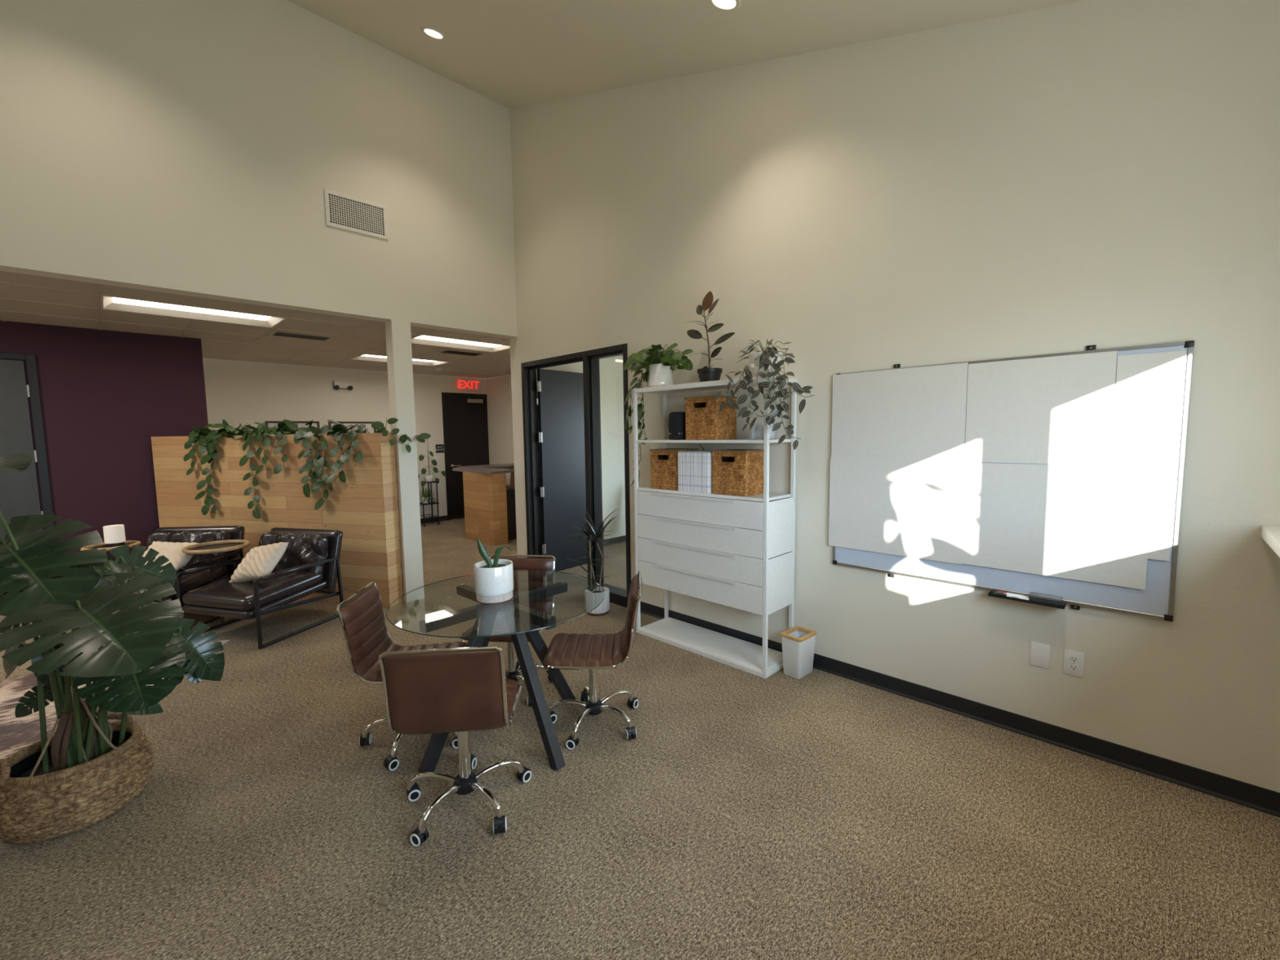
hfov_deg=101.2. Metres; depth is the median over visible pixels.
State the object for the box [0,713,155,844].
basket planter
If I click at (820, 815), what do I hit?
floor
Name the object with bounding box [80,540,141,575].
side table
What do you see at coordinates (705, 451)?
magazine
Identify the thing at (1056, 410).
paper sheet
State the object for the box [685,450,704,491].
magazine
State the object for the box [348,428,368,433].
print
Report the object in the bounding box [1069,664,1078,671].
receptacle
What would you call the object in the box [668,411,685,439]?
smart speaker
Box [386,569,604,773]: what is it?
glass table
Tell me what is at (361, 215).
grille
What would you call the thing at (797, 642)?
waste bin
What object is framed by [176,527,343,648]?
lounge chair
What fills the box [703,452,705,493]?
magazine
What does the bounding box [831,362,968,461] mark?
paper sheet
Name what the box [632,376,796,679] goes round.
shelving unit
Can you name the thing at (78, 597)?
monstera
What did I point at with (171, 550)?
throw pillow
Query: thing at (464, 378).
exit sign
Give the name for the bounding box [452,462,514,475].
countertop
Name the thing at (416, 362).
ceiling light
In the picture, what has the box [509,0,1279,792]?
wall
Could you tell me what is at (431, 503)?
shelf
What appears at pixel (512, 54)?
ceiling
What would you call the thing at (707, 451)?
magazine
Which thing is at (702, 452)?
magazine
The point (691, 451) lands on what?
magazine
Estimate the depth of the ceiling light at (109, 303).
4.78 m
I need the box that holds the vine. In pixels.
[417,439,445,486]
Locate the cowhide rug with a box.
[0,640,229,759]
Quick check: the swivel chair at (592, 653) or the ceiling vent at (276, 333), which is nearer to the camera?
the swivel chair at (592, 653)
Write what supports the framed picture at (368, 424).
attached to the wall at (243, 393)
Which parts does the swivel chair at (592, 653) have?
arm, arm, seat, arm, chrome trim, arm, arm, backrest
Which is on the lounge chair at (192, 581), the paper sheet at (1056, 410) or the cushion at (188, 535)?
the cushion at (188, 535)
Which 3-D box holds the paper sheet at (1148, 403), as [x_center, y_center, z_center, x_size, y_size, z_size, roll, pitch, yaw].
[2.228,-0.288,2.314,0.214,0.531,0.004,4,7,45]
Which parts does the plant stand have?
leg, leg, leg, leg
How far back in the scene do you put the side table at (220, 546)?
4.54 m
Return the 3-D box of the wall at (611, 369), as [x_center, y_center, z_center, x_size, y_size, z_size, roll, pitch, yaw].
[0.996,-0.332,6.070,4.170,2.740,3.260,4,7,45]
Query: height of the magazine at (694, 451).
0.284 m
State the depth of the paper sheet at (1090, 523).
2.55 m
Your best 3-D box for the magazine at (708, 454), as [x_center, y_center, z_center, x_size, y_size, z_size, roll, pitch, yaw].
[0.536,-0.055,3.693,0.010,0.284,0.211,4,7,45]
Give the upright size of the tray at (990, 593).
0.018 m
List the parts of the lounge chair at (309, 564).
frame, cross frame, frame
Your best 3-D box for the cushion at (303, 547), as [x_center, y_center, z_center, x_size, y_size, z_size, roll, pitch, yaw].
[-3.091,0.666,4.676,0.700,0.394,0.214,1,5,16]
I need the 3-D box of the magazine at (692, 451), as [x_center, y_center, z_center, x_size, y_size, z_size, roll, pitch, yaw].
[0.422,-0.064,3.808,0.010,0.284,0.211,4,7,45]
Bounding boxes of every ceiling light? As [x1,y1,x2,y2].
[100,295,286,328]
[351,354,386,362]
[411,335,510,352]
[412,359,448,365]
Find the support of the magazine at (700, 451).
on the shelving unit at (738, 552)
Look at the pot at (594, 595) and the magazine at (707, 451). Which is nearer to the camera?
the magazine at (707, 451)
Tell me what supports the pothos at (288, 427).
on the wall at (364, 507)
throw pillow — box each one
[142,541,199,572]
[229,542,288,582]
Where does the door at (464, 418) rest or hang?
in the wall at (243, 393)
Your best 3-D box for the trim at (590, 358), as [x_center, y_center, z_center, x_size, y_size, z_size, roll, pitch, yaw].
[-0.636,-0.057,5.315,1.656,2.370,0.162,4,7,45]
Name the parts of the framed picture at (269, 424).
frame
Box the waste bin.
[780,626,816,679]
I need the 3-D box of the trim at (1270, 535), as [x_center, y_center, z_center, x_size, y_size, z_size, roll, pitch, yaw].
[0.212,0.469,-0.517,0.467,0.048,6.998,4,7,45]
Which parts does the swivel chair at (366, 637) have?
backrest, arm, arm, chrome trim, seat, arm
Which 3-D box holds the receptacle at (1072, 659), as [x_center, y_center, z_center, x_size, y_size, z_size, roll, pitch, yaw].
[2.118,0.875,2.567,0.034,0.027,0.003,4,7,45]
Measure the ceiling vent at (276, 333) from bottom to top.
0.011 m
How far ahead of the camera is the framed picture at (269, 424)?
8.17 m
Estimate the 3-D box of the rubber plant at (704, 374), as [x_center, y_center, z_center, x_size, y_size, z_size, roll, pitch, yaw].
[0.484,-1.016,3.740,0.498,0.665,0.184,4,7,45]
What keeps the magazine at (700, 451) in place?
on the shelving unit at (738, 552)
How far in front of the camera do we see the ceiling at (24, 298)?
5.36 m
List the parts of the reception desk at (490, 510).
panel, panel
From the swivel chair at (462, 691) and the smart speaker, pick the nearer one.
the swivel chair at (462, 691)
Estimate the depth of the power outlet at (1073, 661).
2.57 m
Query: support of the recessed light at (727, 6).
in the ceiling at (512, 54)
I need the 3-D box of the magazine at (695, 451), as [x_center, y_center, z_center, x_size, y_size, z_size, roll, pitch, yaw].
[0.361,-0.068,3.868,0.010,0.284,0.211,4,7,45]
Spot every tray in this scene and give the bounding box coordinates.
[92,543,131,551]
[186,543,247,554]
[987,589,1066,608]
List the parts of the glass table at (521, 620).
leg, arm, arm, leg, arm, leg, arm, leg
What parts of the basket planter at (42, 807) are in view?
handle, handle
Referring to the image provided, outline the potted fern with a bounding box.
[418,488,436,504]
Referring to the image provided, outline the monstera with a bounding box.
[0,453,224,777]
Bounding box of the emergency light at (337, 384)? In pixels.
[333,380,352,390]
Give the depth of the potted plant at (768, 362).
3.23 m
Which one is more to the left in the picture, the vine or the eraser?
the vine
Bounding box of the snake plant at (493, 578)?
[474,537,513,603]
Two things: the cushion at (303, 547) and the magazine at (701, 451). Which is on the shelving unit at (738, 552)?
the magazine at (701, 451)
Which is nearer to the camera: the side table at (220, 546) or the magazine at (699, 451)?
the magazine at (699, 451)
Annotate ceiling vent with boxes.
[262,328,339,342]
[431,347,491,357]
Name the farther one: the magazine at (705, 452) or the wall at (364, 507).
the wall at (364, 507)
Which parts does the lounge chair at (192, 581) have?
frame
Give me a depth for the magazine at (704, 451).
3.69 m
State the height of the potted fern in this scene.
0.312 m
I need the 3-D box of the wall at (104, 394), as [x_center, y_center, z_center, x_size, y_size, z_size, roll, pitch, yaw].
[-6.556,-0.081,4.438,0.120,2.734,4.580,4,7,45]
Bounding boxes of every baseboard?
[420,515,447,524]
[603,535,626,546]
[640,600,1279,817]
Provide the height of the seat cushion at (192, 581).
0.166 m
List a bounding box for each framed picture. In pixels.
[265,421,319,434]
[328,421,376,433]
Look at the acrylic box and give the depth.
3.38 m
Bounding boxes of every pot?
[422,496,431,503]
[425,475,433,481]
[584,586,609,613]
[647,363,673,386]
[747,351,783,373]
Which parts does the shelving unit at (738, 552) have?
handle, handle, handle, handle, drawer, drawer, drawer, drawer, board, panel, panel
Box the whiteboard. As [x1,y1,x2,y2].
[832,340,1194,621]
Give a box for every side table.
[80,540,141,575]
[181,539,250,623]
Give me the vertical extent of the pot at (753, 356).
0.138 m
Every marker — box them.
[994,591,1026,597]
[996,591,1028,598]
[996,592,1029,599]
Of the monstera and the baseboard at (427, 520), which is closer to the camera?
the monstera
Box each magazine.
[678,450,695,491]
[679,450,697,491]
[680,450,698,491]
[681,450,700,491]
[682,450,702,491]
[684,450,703,491]
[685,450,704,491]
[686,451,692,492]
[688,451,693,492]
[689,451,696,492]
[690,451,697,492]
[692,451,699,492]
[693,451,701,492]
[695,451,703,492]
[697,451,705,493]
[697,451,706,493]
[699,451,708,493]
[701,451,711,493]
[702,452,703,493]
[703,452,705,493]
[705,452,706,493]
[706,452,711,493]
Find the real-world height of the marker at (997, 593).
0.018 m
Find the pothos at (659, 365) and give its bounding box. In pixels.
[623,342,693,487]
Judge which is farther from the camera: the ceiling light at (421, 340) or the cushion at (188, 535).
the ceiling light at (421, 340)
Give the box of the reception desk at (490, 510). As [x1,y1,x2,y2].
[452,462,516,546]
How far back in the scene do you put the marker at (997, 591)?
2.68 m
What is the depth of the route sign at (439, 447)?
9.79 m
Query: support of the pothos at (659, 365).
on the shelving unit at (738, 552)
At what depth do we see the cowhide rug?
3.02 m
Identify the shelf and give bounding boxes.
[419,501,439,505]
[423,480,438,483]
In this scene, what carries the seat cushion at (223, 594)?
on the lounge chair at (309, 564)
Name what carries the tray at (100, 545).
on the side table at (131, 543)
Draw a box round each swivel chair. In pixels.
[335,582,466,771]
[377,646,531,846]
[459,554,555,706]
[543,570,642,750]
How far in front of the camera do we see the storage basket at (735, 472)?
3.52 m
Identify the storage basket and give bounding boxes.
[648,448,698,490]
[684,395,737,439]
[711,448,764,496]
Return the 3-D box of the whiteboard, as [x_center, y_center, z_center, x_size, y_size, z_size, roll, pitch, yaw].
[1.785,-0.022,2.800,1.543,1.255,0.020,4,7,45]
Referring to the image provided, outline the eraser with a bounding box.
[1028,591,1062,605]
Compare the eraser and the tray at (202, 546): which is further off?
the tray at (202, 546)
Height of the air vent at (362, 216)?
0.296 m
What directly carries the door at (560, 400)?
in the wall at (1105, 174)
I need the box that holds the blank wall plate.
[1029,640,1049,668]
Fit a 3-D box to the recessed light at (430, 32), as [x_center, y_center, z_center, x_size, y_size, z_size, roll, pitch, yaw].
[-1.631,-3.527,4.156,0.183,0.064,0.191,3,7,40]
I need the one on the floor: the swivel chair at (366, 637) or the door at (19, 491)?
the swivel chair at (366, 637)
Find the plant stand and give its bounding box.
[419,480,439,526]
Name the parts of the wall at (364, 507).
corner trim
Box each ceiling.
[0,271,622,377]
[287,0,1085,108]
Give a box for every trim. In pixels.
[520,343,631,607]
[1260,524,1279,557]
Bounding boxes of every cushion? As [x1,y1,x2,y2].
[117,564,228,601]
[146,528,231,567]
[182,568,323,610]
[258,531,328,574]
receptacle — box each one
[1069,656,1078,662]
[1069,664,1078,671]
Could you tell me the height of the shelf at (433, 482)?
0.020 m
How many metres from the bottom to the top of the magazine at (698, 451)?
0.284 m
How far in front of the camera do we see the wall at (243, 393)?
8.39 m
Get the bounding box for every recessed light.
[420,26,446,40]
[707,0,741,12]
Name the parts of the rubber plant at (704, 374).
stem, pot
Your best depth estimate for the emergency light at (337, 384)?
8.54 m
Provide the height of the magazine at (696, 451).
0.284 m
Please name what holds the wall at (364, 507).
on the floor
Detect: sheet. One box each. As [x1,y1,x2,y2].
[505,472,511,486]
[828,457,964,564]
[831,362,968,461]
[960,462,1154,590]
[964,351,1117,465]
[1110,350,1186,475]
[1146,474,1176,560]
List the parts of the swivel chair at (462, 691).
arm, arm, backrest, chrome trim, seat, arm, arm, arm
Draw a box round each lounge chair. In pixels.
[98,525,244,629]
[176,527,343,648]
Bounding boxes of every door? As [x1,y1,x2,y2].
[0,351,54,595]
[441,392,488,519]
[536,368,602,571]
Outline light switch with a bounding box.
[433,456,439,462]
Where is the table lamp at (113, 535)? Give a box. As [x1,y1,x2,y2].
[102,524,125,547]
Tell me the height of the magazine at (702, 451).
0.284 m
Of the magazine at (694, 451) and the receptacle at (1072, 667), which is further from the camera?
the magazine at (694, 451)
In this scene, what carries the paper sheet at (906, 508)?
attached to the whiteboard
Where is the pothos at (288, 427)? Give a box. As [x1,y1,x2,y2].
[183,417,431,518]
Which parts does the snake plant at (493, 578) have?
pot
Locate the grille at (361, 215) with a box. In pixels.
[328,194,384,235]
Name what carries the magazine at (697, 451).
on the shelving unit at (738, 552)
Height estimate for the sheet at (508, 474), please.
0.287 m
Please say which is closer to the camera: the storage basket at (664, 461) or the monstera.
the monstera
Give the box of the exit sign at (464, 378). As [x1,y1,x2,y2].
[458,377,479,389]
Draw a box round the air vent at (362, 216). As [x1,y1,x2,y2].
[324,188,388,239]
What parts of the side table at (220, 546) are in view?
leg, leg, leg, leg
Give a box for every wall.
[0,0,517,602]
[0,320,208,575]
[151,432,403,607]
[202,358,486,519]
[485,373,514,464]
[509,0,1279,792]
[536,355,626,558]
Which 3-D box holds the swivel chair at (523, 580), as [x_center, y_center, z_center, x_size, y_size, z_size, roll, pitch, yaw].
[-0.810,0.915,3.268,0.531,0.797,0.530,0,5,7]
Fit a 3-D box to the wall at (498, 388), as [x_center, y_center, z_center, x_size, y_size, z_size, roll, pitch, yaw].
[-1.607,-0.566,9.167,3.900,2.734,0.100,4,7,45]
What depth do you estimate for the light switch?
9.76 m
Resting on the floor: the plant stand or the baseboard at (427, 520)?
the plant stand
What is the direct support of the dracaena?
on the floor
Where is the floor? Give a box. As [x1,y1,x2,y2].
[0,518,1279,959]
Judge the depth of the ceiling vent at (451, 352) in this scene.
7.11 m
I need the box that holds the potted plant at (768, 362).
[714,338,813,449]
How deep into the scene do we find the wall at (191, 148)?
4.05 m
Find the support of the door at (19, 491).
in the wall at (104, 394)
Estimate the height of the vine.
0.862 m
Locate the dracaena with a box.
[560,508,618,616]
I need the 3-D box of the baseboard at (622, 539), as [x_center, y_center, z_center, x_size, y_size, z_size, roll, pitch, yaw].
[-0.037,0.846,7.929,0.016,0.096,2.050,4,7,45]
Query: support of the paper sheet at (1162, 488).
attached to the whiteboard
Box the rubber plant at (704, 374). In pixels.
[684,291,734,382]
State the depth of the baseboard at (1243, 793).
2.67 m
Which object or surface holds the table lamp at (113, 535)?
on the side table at (131, 543)
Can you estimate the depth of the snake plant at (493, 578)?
2.64 m
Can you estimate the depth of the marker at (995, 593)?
2.69 m
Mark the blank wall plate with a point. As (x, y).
(1039, 652)
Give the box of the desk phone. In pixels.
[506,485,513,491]
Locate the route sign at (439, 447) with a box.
[435,444,444,453]
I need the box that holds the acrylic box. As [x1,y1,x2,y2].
[751,424,775,439]
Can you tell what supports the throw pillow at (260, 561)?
on the lounge chair at (309, 564)
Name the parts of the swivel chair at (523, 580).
seat, chrome trim, arm, arm, backrest, arm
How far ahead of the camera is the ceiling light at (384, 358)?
7.69 m
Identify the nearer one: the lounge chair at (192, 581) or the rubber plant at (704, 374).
the rubber plant at (704, 374)
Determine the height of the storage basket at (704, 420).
0.300 m
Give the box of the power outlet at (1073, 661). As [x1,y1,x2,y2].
[1062,648,1084,677]
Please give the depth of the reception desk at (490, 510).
7.79 m

